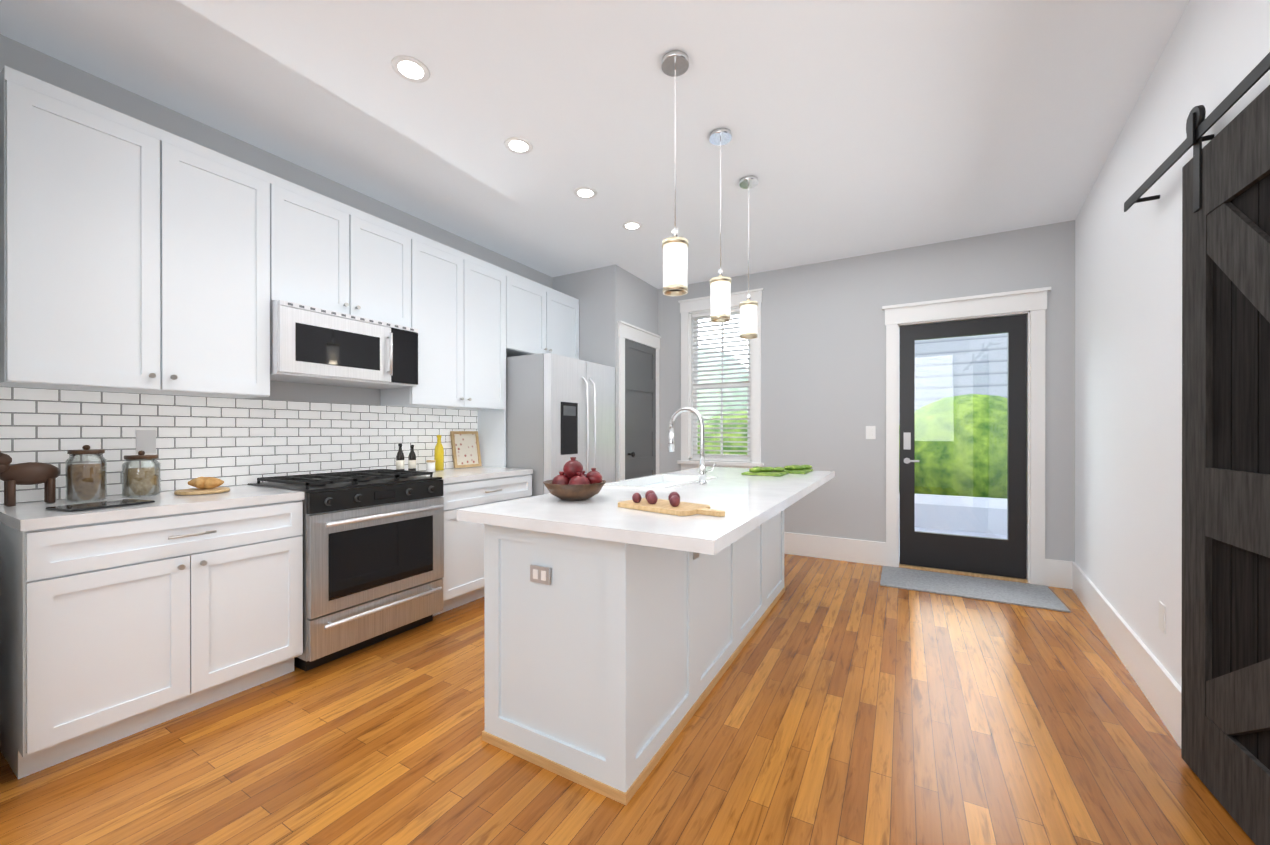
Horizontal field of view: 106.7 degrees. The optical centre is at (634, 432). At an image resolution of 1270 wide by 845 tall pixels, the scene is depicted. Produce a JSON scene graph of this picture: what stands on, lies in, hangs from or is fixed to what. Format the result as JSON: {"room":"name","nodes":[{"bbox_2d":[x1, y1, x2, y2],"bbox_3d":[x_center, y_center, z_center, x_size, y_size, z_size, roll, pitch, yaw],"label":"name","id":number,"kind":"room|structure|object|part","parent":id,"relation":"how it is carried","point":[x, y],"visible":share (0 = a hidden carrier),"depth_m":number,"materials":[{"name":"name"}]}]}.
{"room":"kitchen","nodes":[
{"label":"kitchen","id":0,"kind":"room"},
{"bbox_2d":[0,34,552,405],"bbox_3d":[-2.259,-0.214,2.643,0.120,2.830,7.510,0,0,30],"label":"wall","id":1,"kind":"structure","parent":0,"point":[20,57],"depth_m":2.73,"materials":[{"name":"grey paint"}]},
{"bbox_2d":[0,65,287,400],"bbox_3d":[-2.235,-0.768,2.206,0.347,1.160,0.897,0,0,30],"label":"upper cabinet","id":2,"kind":"object","parent":1,"relation":"attached to","point":[148,273],"depth_m":2.01,"materials":[{"name":"white wood"}]},
{"bbox_2d":[136,430,155,453],"bbox_3d":[-2.371,0.044,2.292,0.006,0.115,0.070,0,0,30],"label":"outlet","id":3,"kind":"object","parent":1,"relation":"attached to","point":[146,441],"visible":1,"depth_m":2.29,"materials":[{"name":"white plastic"}]},
{"bbox_2d":[288,181,415,328],"bbox_3d":[-1.844,-1.019,2.894,0.347,0.660,0.810,0,0,30],"label":"upper cabinet","id":4,"kind":"object","parent":1,"relation":"attached to","point":[343,258],"depth_m":2.80,"materials":[{"name":"white wood"}]},
{"bbox_2d":[270,300,417,388],"bbox_3d":[-1.792,-0.495,2.866,0.466,0.381,0.802,0,0,30],"label":"microwave","id":5,"kind":"object","parent":4,"relation":"attached to","point":[312,345],"visible":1,"depth_m":2.70,"materials":[{"name":"silver metal"}]},
{"bbox_2d":[368,233,515,412],"bbox_3d":[-1.430,-0.770,3.623,0.347,1.160,0.989,0,0,30],"label":"upper cabinet","id":6,"kind":"object","parent":1,"relation":"attached to","point":[466,304],"depth_m":3.51,"materials":[{"name":"white wood"}]},
{"bbox_2d":[516,274,578,358],"bbox_3d":[-0.966,-1.027,4.440,0.347,0.650,1.014,0,0,30],"label":"upper cabinet","id":7,"kind":"object","parent":1,"relation":"attached to","point":[547,319],"depth_m":4.33,"materials":[{"name":"white wood"}]},
{"bbox_2d":[0,0,1188,288],"bbox_3d":[-0.181,-1.677,1.461,5.300,0.100,7.510,0,0,30],"label":"ceiling","id":8,"kind":"structure","parent":0,"point":[864,126],"depth_m":2.35,"materials":[{"name":"white paint"}]},
{"bbox_2d":[391,55,429,82],"bbox_3d":[-1.004,-1.625,2.118,0.160,0.005,0.160,0,0,30],"label":"recessed light","id":9,"kind":"object","parent":8,"relation":"in","point":[410,69],"visible":1,"depth_m":2.11,"materials":[{"name":"white plastic"}]},
{"bbox_2d":[504,137,532,153],"bbox_3d":[-0.661,-1.625,2.682,0.160,0.005,0.160,0,0,30],"label":"recessed light","id":10,"kind":"object","parent":8,"relation":"in","point":[517,145],"visible":1,"depth_m":2.67,"materials":[{"name":"white plastic"}]},
{"bbox_2d":[574,187,596,198],"bbox_3d":[-0.337,-1.626,3.211,0.160,0.005,0.160,0,0,30],"label":"recessed light","id":11,"kind":"object","parent":8,"relation":"in","point":[585,192],"visible":1,"depth_m":3.20,"materials":[{"name":"white plastic"}]},
{"bbox_2d":[622,221,641,229],"bbox_3d":[-0.024,-1.627,3.723,0.160,0.005,0.160,0,0,30],"label":"recessed light","id":12,"kind":"object","parent":8,"relation":"in","point":[631,225],"visible":1,"depth_m":3.71,"materials":[{"name":"white plastic"}]},
{"bbox_2d":[662,50,688,295],"bbox_3d":[0.176,-1.120,2.070,0.120,1.014,0.120,0,0,30],"label":"pendant light","id":13,"kind":"object","parent":8,"relation":"hanging from","point":[675,63],"visible":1,"depth_m":2.04,"materials":[{"name":"white glass"}]},
{"bbox_2d":[709,128,731,322],"bbox_3d":[0.467,-1.121,2.583,0.120,1.014,0.120,0,0,30],"label":"pendant light","id":14,"kind":"object","parent":8,"relation":"hanging from","point":[719,137],"visible":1,"depth_m":2.56,"materials":[{"name":"white glass"}]},
{"bbox_2d":[739,175,757,338],"bbox_3d":[0.734,-1.121,3.052,0.120,1.014,0.120,0,0,30],"label":"pendant light","id":15,"kind":"object","parent":8,"relation":"hanging from","point":[748,183],"visible":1,"depth_m":3.03,"materials":[{"name":"white glass"}]},
{"bbox_2d":[553,265,657,481],"bbox_3d":[-0.301,-0.218,5.182,0.780,2.830,0.920,0,0,30],"label":"wall","id":16,"kind":"structure","parent":0,"point":[608,297],"depth_m":4.72,"materials":[{"name":"grey paint"}]},
{"bbox_2d":[617,320,660,480],"bbox_3d":[0.063,0.053,4.993,0.040,2.290,0.880,0,0,30],"label":"door frame","id":17,"kind":"structure","parent":16,"relation":"attached to","point":[628,331],"depth_m":4.70,"materials":[{"name":"white wood"}]},
{"bbox_2d":[625,339,655,479],"bbox_3d":[0.094,0.126,4.987,0.095,2.128,0.674,0,0,30],"label":"pantry door","id":18,"kind":"structure","parent":16,"relation":"in","point":[640,410],"depth_m":4.99,"materials":[{"name":"grey wood"}]},
{"bbox_2d":[0,554,1255,844],"bbox_3d":[-0.181,1.253,1.465,5.300,0.100,7.510,0,0,30],"label":"floor","id":19,"kind":"structure","parent":0,"point":[850,704],"depth_m":1.75,"materials":[{"name":"brown wood"}]},
{"bbox_2d":[0,497,304,778],"bbox_3d":[-2.121,0.767,2.120,0.632,0.870,0.855,0,0,30],"label":"base cabinet","id":20,"kind":"object","parent":19,"relation":"on","point":[112,629],"depth_m":1.84,"materials":[{"name":"white wood"}]},
{"bbox_2d":[0,485,303,528],"bbox_3d":[-2.121,0.311,2.114,0.637,0.038,0.863,0,0,30],"label":"countertop","id":21,"kind":"structure","parent":20,"relation":"on","point":[25,513],"depth_m":1.93,"materials":[{"name":"white stone"}]},
{"bbox_2d":[0,451,60,505],"bbox_3d":[-2.473,0.155,1.903,0.097,0.268,0.207,0,0,30],"label":"cow figurine","id":22,"kind":"object","parent":21,"relation":"on","point":[27,473],"visible":1,"depth_m":1.90,"materials":[{"name":"brown wood"}]},
{"bbox_2d":[65,445,106,502],"bbox_3d":[-2.339,0.171,2.016,0.116,0.238,0.116,0,0,30],"label":"pasta jar","id":23,"kind":"object","parent":21,"relation":"on","point":[85,482],"visible":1,"depth_m":1.99,"materials":[{"name":"clear glass"}]},
{"bbox_2d":[46,499,154,511],"bbox_3d":[-2.110,0.286,1.874,0.170,0.008,0.240,0,0,18],"label":"tray","id":24,"kind":"object","parent":21,"relation":"on","point":[95,505],"visible":0.98,"depth_m":1.85,"materials":[{"name":"black"}]},
{"bbox_2d":[122,450,160,497],"bbox_3d":[-2.264,0.185,2.169,0.124,0.208,0.124,0,0,30],"label":"jar","id":25,"kind":"object","parent":21,"relation":"on","point":[141,482],"visible":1,"depth_m":2.14,"materials":[{"name":"clear glass"}]},
{"bbox_2d":[174,477,229,494],"bbox_3d":[-2.092,0.252,2.290,0.200,0.074,0.200,0,0,30],"label":"board","id":26,"kind":"object","parent":21,"relation":"on","point":[206,485],"visible":1,"depth_m":2.28,"materials":[{"name":"brown wood"}]},
{"bbox_2d":[248,469,443,670],"bbox_3d":[-1.657,0.726,2.802,0.712,0.950,0.786,0,0,30],"label":"range","id":27,"kind":"object","parent":19,"relation":"on","point":[373,556],"visible":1,"depth_m":2.58,"materials":[{"name":"silver metal"}]},
{"bbox_2d":[433,473,532,615],"bbox_3d":[-1.306,0.765,3.555,0.632,0.870,0.866,0,0,30],"label":"base cabinet","id":28,"kind":"object","parent":19,"relation":"on","point":[464,542],"depth_m":3.23,"materials":[{"name":"white wood"}]},
{"bbox_2d":[416,465,531,480],"bbox_3d":[-1.304,0.309,3.553,0.637,0.038,0.866,0,0,30],"label":"countertop","id":29,"kind":"structure","parent":28,"relation":"on","point":[462,474],"depth_m":3.50,"materials":[{"name":"white stone"}]},
{"bbox_2d":[396,444,403,469],"bbox_3d":[-1.652,0.183,3.328,0.054,0.210,0.054,0,0,30],"label":"vinegar bottle","id":30,"kind":"object","parent":29,"relation":"on","point":[400,460],"visible":0.92,"depth_m":3.31,"materials":[{"name":"black glass"}]},
{"bbox_2d":[408,445,415,470],"bbox_3d":[-1.612,0.188,3.420,0.054,0.200,0.054,0,0,30],"label":"vinegar bottle","id":31,"kind":"object","parent":29,"relation":"on","point":[412,461],"visible":0.88,"depth_m":3.40,"materials":[{"name":"black glass"}]},
{"bbox_2d":[426,460,435,471],"bbox_3d":[-1.505,0.245,3.486,0.064,0.085,0.064,0,0,30],"label":"spice jar","id":32,"kind":"object","parent":29,"relation":"on","point":[430,465],"visible":0.96,"depth_m":3.46,"materials":[{"name":"white ceramic"}]},
{"bbox_2d":[434,435,443,470],"bbox_3d":[-1.494,0.152,3.606,0.068,0.270,0.068,0,0,30],"label":"oil bottle","id":33,"kind":"object","parent":29,"relation":"on","point":[439,456],"visible":0.92,"depth_m":3.58,"materials":[{"name":"yellow glass"}]},
{"bbox_2d":[450,431,481,467],"bbox_3d":[-1.399,0.138,3.920,0.067,0.299,0.270,0,0,30],"label":"framed art","id":34,"kind":"object","parent":29,"relation":"on","point":[465,449],"visible":0.92,"depth_m":3.91,"materials":[{"name":"white paper"}]},
{"bbox_2d":[506,353,614,495],"bbox_3d":[-0.730,0.284,4.305,0.840,1.830,0.950,0,0,30],"label":"refrigerator","id":35,"kind":"object","parent":19,"relation":"on","point":[560,410],"visible":0.54,"depth_m":3.90,"materials":[{"name":"grey metal"}]},
{"bbox_2d":[482,486,819,804],"bbox_3d":[0.384,0.765,2.650,0.917,0.872,2.366,0,0,30],"label":"kitchen island","id":36,"kind":"object","parent":19,"relation":"on","point":[614,648],"depth_m":1.73,"materials":[{"name":"white wood"}]},
{"bbox_2d":[530,564,549,584],"bbox_3d":[-0.343,0.512,1.705,0.090,0.060,0.008,0,0,30],"label":"outlet","id":37,"kind":"object","parent":36,"relation":"attached to","point":[540,574],"visible":1,"depth_m":1.70,"materials":[{"name":"grey plastic"}]},
{"bbox_2d":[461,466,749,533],"bbox_3d":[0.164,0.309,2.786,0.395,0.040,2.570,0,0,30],"label":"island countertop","id":38,"kind":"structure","parent":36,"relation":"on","point":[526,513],"depth_m":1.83,"materials":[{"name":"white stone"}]},
{"bbox_2d":[543,457,605,500],"bbox_3d":[-0.263,0.198,2.068,0.276,0.181,0.276,0,0,30],"label":"fruit bowl","id":39,"kind":"object","parent":38,"relation":"on","point":[575,482],"visible":1,"depth_m":2.00,"materials":[{"name":"brown wood"}]},
{"bbox_2d":[604,474,716,489],"bbox_3d":[0.164,0.400,2.786,0.395,0.242,0.750,0,0,30],"label":"sink","id":40,"kind":"object","parent":38,"relation":"in","point":[658,481],"depth_m":2.97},
{"bbox_2d":[545,470,834,557],"bbox_3d":[0.592,0.309,2.543,0.590,0.040,2.570,0,0,30],"label":"island countertop","id":41,"kind":"structure","parent":36,"relation":"on","point":[748,502],"depth_m":1.65,"materials":[{"name":"white stone"}]},
{"bbox_2d":[618,490,724,516],"bbox_3d":[0.148,0.257,1.776,0.435,0.063,0.190,0,0,42],"label":"cutting board","id":42,"kind":"object","parent":41,"relation":"on","point":[673,504],"visible":1,"depth_m":1.75,"materials":[{"name":"brown wood"}]},
{"bbox_2d":[668,407,715,484],"bbox_3d":[0.321,0.071,2.679,0.288,0.435,0.052,0,0,30],"label":"faucet","id":43,"kind":"object","parent":41,"relation":"on","point":[703,472],"visible":1,"depth_m":2.64,"materials":[{"name":"silver metal"}]},
{"bbox_2d":[741,466,788,475],"bbox_3d":[0.902,0.263,3.269,0.260,0.048,0.260,0,0,30],"label":"vegetable","id":44,"kind":"object","parent":41,"relation":"on","point":[767,471],"visible":1,"depth_m":3.21,"materials":[{"name":"green plant"}]},
{"bbox_2d":[784,465,812,473],"bbox_3d":[1.174,0.262,3.460,0.206,0.048,0.340,0,0,30],"label":"vegetable","id":45,"kind":"object","parent":41,"relation":"on","point":[798,469],"visible":0.94,"depth_m":3.40,"materials":[{"name":"green plant"}]},
{"bbox_2d":[880,566,1070,612],"bbox_3d":[2.558,1.194,3.687,1.130,0.012,0.600,0,0,30],"label":"rug","id":46,"kind":"object","parent":19,"relation":"on","point":[1019,593],"visible":0.98,"depth_m":3.63,"materials":[{"name":"grey fabric"}]},
{"bbox_2d":[658,220,1074,561],"bbox_3d":[1.643,-0.217,4.676,5.300,2.830,0.120,0,0,30],"label":"wall","id":47,"kind":"structure","parent":0,"point":[823,365],"depth_m":4.38,"materials":[{"name":"grey paint"}]},
{"bbox_2d":[677,288,763,470],"bbox_3d":[0.914,-0.515,5.052,0.940,1.885,0.155,0,0,30],"label":"window","id":48,"kind":"structure","parent":47,"relation":"in","point":[689,308],"depth_m":5.08,"materials":[{"name":"white"}]},
{"bbox_2d":[692,308,749,456],"bbox_3d":[0.915,-0.525,5.054,0.650,1.550,0.040,0,0,30],"label":"window blind slats","id":49,"kind":"structure","parent":48,"relation":"attached to","point":[707,315],"depth_m":5.05,"materials":[{"name":"white plastic"}]},
{"bbox_3d":[0.940,-0.512,5.098,0.658,1.578,0.050,0,0,30],"label":"window sash","id":50,"kind":"part","parent":48,"relation":"part of","materials":[{"name":"white wood"}]},
{"bbox_2d":[866,426,875,438],"bbox_3d":[2.151,-0.001,4.314,0.080,0.120,0.009,0,0,30],"label":"light switch","id":51,"kind":"object","parent":47,"relation":"attached to","point":[870,432],"visible":1,"depth_m":4.31,"materials":[{"name":"white plastic"}]},
{"bbox_2d":[784,532,1071,588],"bbox_3d":[1.810,1.093,4.505,3.560,0.210,0.016,0,0,30],"label":"baseboard","id":52,"kind":"structure","parent":47,"relation":"attached to","point":[1058,573],"depth_m":4.38,"materials":[{"name":"white wood"}]},
{"bbox_2d":[900,314,1026,578],"bbox_3d":[2.755,0.113,4.011,0.888,2.125,0.090,0,0,30],"label":"entry door","id":53,"kind":"structure","parent":47,"relation":"in","point":[998,556],"depth_m":3.98,"materials":[{"name":"grey"}]},
{"bbox_2d":[882,287,1050,584],"bbox_3d":[2.758,0.034,4.018,1.160,2.330,0.165,0,0,30],"label":"door frame","id":54,"kind":"structure","parent":47,"relation":"attached to","point":[1031,304],"depth_m":3.83,"materials":[{"name":"white wood"}]},
{"bbox_2d":[1075,0,1269,686],"bbox_3d":[1.604,-0.211,0.564,0.372,2.830,7.909,0,0,30],"label":"wall","id":55,"kind":"structure","parent":0,"point":[1128,412],"depth_m":2.22,"materials":[{"name":"white paint"}]},
{"bbox_2d":[1072,561,1180,747],"bbox_3d":[1.450,1.099,0.471,0.230,0.210,7.392,0,0,30],"label":"baseboard","id":56,"kind":"structure","parent":55,"relation":"attached to","point":[1158,684],"depth_m":2.28,"materials":[{"name":"white wood"}]},
{"bbox_2d":[1159,601,1165,633],"bbox_3d":[2.241,0.785,2.009,0.006,0.115,0.070,0,0,35],"label":"outlet","id":57,"kind":"object","parent":55,"relation":"attached to","point":[1162,617],"visible":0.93,"depth_m":2.00,"materials":[{"name":"white plastic"}]},
{"bbox_2d":[1124,52,1269,844],"bbox_3d":[1.583,0.034,0.882,0.158,2.310,2.840,0,0,30],"label":"barn door","id":58,"kind":"structure","parent":55,"relation":"in","point":[1225,721],"depth_m":1.50,"materials":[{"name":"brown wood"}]},
{"label":"outside","id":59,"kind":"structure","parent":0,"visible":0},
{"bbox_2d":[698,315,747,366],"bbox_3d":[-2.426,-13.688,28.987,26.800,30.300,0.200,0,0,30],"label":"sky","id":60,"kind":"structure","parent":59,"point":[732,339],"depth_m":24.76,"materials":[{"name":"white"}]},
{"bbox_2d":[899,328,1007,424],"bbox_3d":[9.682,-2.661,10.631,12.000,8.300,0.400,0,0,30],"label":"neighboring house siding","id":61,"kind":"structure","parent":59,"point":[946,357],"depth_m":11.52,"materials":[{"name":"white"}]},
{"bbox_3d":[9.199,1.394,13.837,30.000,0.180,18.710,0,0,30],"label":"lawn","id":62,"kind":"structure","parent":59,"visible":0},
{"bbox_2d":[698,411,746,454],"bbox_3d":[2.022,0.487,8.889,2.400,1.815,1.920,0,0,30],"label":"bush","id":63,"kind":"object","parent":62,"relation":"on","point":[728,435],"depth_m":8.27,"materials":[{"name":"green plant"}]},
{"bbox_2d":[698,346,747,422],"bbox_3d":[1.865,-0.619,16.106,5.200,4.620,4.160,0,0,30],"label":"tree","id":64,"kind":"object","parent":62,"relation":"on","point":[717,390],"depth_m":14.18,"materials":[{"name":"green plant"}]},
{"bbox_2d":[899,526,1006,561],"bbox_3d":[3.149,1.272,5.204,16.000,0.090,2.280,0,0,30],"label":"porch","id":65,"kind":"object","parent":62,"relation":"on","point":[961,533],"depth_m":5.75,"materials":[{"name":"grey paint"}]},
{"bbox_2d":[899,493,1006,534],"bbox_3d":[3.677,1.011,6.134,16.000,0.430,0.060,0,0,30],"label":"porch railing","id":66,"kind":"object","parent":65,"relation":"on","point":[969,508],"depth_m":5.88,"materials":[{"name":"white"}]},
{"bbox_2d":[915,394,1006,498],"bbox_3d":[4.967,0.415,6.987,2.200,1.980,1.760,0,0,30],"label":"bush","id":67,"kind":"object","parent":62,"relation":"on","point":[972,471],"depth_m":6.44,"materials":[{"name":"green plant"}]}
]}

